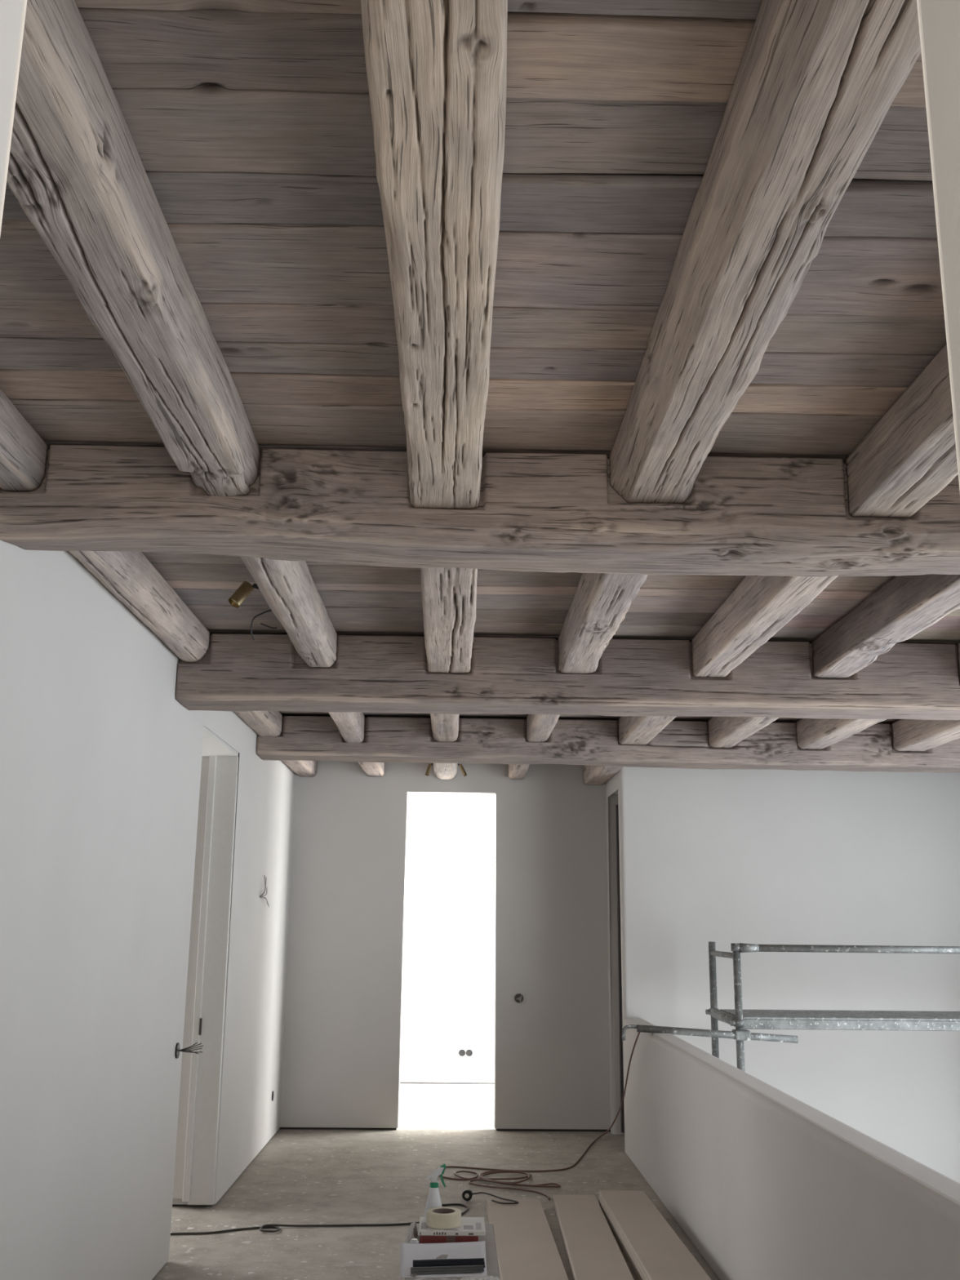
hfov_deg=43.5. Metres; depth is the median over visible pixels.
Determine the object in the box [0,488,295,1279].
wall
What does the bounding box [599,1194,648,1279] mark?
fibreboard
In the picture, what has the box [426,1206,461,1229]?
tape roll
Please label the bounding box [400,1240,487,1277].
paper sheet
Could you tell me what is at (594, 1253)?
fibreboard
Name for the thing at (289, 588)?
joist
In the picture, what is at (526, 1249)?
fibreboard
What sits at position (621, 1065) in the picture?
door
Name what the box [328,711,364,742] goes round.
joist
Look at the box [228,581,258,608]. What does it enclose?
spotlight
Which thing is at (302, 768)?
joist
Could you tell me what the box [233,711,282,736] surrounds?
joist
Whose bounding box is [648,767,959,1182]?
wall
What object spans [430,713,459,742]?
joist
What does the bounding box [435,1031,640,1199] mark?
extension cord
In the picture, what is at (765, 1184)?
wall
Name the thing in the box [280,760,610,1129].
wall
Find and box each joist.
[0,389,48,491]
[6,0,260,497]
[68,551,209,662]
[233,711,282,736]
[240,556,337,667]
[282,760,317,777]
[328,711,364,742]
[358,761,385,777]
[360,0,507,509]
[420,567,477,673]
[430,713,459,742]
[433,762,457,779]
[507,764,529,779]
[526,714,559,742]
[558,573,647,674]
[582,764,622,785]
[608,0,920,503]
[617,715,675,745]
[691,575,838,677]
[707,716,778,747]
[795,718,885,749]
[812,573,959,678]
[844,342,958,518]
[891,719,959,751]
[957,642,959,682]
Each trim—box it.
[172,1204,213,1206]
[279,1127,610,1131]
[400,1082,494,1084]
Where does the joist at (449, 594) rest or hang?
attached to the ceiling
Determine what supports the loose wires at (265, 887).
attached to the wall at (100, 758)
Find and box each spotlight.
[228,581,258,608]
[425,763,432,775]
[457,763,466,776]
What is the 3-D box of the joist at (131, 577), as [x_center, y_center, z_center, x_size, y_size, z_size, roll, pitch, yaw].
[-1.349,-0.193,4.797,0.142,0.148,2.019,1,-13,-1]
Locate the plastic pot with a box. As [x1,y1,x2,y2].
[409,1238,418,1243]
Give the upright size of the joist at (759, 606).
0.190 m
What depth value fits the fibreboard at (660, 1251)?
5.85 m
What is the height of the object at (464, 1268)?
0.015 m
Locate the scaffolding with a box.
[622,942,959,1071]
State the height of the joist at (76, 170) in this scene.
0.161 m
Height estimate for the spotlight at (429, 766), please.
0.104 m
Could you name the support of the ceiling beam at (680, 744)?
attached to the ceiling
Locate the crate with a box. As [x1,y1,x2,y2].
[404,1223,500,1279]
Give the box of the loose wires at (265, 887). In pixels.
[259,875,269,906]
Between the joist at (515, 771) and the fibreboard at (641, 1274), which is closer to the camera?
the fibreboard at (641, 1274)
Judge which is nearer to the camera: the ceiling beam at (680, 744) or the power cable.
the power cable
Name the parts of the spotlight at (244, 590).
swivel arm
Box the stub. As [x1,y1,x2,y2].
[260,622,276,629]
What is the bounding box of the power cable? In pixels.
[170,1203,468,1235]
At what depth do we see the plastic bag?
4.46 m
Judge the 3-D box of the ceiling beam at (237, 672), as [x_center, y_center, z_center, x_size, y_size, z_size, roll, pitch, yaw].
[1.421,0.204,5.951,5.736,0.327,0.351,1,-13,-1]
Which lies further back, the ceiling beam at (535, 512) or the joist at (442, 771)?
the joist at (442, 771)
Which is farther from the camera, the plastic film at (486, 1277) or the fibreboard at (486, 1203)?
the fibreboard at (486, 1203)
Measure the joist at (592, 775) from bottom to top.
0.221 m
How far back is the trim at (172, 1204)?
6.88 m
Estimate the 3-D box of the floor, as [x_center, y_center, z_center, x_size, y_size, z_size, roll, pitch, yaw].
[-0.118,2.773,4.279,7.200,0.250,16.800,1,-13,-1]
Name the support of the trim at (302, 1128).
attached to the wall at (341, 1062)
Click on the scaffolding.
(742, 1020)
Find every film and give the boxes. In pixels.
[407,1276,457,1279]
[459,1275,500,1279]
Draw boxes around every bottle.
[423,1163,445,1217]
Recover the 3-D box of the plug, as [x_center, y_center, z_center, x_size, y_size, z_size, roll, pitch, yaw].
[0.049,3.233,6.936,0.104,0.060,0.437,11,-17,-39]
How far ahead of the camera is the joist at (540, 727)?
7.56 m
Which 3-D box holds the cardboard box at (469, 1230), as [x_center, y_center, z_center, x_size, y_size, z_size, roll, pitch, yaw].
[-0.105,2.213,4.495,0.246,0.058,0.221,1,-13,-1]
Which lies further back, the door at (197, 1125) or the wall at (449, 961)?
the wall at (449, 961)
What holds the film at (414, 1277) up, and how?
on the crate
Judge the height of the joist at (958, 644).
0.212 m
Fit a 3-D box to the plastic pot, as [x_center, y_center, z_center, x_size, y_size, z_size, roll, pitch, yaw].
[-0.238,2.193,4.363,0.032,0.034,0.028,1,-13,-1]
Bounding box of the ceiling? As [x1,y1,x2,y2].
[0,0,959,724]
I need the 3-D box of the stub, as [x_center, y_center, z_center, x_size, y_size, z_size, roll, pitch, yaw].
[-0.930,-0.062,5.295,0.073,0.026,0.007,1,-13,-1]
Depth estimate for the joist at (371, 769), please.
9.61 m
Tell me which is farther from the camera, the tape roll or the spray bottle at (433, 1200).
the spray bottle at (433, 1200)
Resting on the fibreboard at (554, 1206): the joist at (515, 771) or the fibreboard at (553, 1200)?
the fibreboard at (553, 1200)
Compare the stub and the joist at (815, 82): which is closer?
the joist at (815, 82)
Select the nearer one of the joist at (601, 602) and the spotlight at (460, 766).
the joist at (601, 602)
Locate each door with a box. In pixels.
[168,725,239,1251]
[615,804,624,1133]
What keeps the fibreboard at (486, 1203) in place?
on the floor
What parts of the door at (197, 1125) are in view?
frame, strike plate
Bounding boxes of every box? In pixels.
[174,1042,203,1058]
[417,1217,485,1243]
[514,993,523,1003]
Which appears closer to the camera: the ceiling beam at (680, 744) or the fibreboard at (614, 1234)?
the fibreboard at (614, 1234)
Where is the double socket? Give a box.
[458,1048,472,1056]
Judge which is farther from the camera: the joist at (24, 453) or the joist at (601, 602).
the joist at (601, 602)
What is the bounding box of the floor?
[151,1083,719,1279]
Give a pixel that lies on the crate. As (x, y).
(491, 1259)
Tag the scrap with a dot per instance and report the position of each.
(442, 1256)
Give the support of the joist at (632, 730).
attached to the ceiling
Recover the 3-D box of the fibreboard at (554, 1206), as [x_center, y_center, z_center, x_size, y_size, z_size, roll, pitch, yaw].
[0.549,3.000,5.829,0.260,0.020,2.296,1,-13,0]
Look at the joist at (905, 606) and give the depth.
4.93 m
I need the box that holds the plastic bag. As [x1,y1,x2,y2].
[405,1221,417,1243]
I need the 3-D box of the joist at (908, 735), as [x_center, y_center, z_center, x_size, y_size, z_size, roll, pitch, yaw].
[2.938,0.430,7.171,0.237,0.191,2.054,1,-13,-1]
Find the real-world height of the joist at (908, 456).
0.184 m
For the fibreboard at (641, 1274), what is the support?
on the fibreboard at (606, 1218)
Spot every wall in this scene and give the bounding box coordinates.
[0,0,959,490]
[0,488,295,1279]
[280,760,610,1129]
[400,793,496,1083]
[605,766,959,1279]
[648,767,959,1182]
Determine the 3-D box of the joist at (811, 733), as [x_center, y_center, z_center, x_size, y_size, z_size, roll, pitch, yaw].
[2.268,0.417,7.160,0.210,0.185,2.054,1,-13,-1]
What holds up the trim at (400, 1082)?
attached to the wall at (449, 961)
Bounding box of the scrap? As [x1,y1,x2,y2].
[435,1254,448,1258]
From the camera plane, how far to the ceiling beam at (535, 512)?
3.50 m
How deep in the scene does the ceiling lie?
2.55 m
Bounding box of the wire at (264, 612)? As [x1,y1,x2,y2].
[250,609,271,640]
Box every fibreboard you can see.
[485,1203,501,1279]
[486,1199,568,1279]
[553,1195,634,1279]
[553,1200,575,1279]
[554,1206,574,1279]
[598,1199,645,1279]
[599,1190,711,1279]
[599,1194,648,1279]
[599,1204,642,1279]
[604,1217,639,1279]
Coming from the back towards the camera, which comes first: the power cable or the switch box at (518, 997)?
the switch box at (518, 997)
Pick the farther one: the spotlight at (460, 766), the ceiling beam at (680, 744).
the spotlight at (460, 766)
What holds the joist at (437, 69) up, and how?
attached to the ceiling
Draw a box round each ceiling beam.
[0,444,959,576]
[175,633,959,719]
[256,715,959,773]
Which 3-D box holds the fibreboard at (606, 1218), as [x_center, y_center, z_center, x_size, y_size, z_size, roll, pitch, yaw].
[0.845,2.973,5.794,0.260,0.020,2.203,1,-13,-2]
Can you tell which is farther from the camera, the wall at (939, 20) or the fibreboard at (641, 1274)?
the fibreboard at (641, 1274)
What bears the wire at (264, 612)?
hanging from the joist at (289, 588)
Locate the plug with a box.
[462,1189,518,1204]
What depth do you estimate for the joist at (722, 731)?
7.59 m

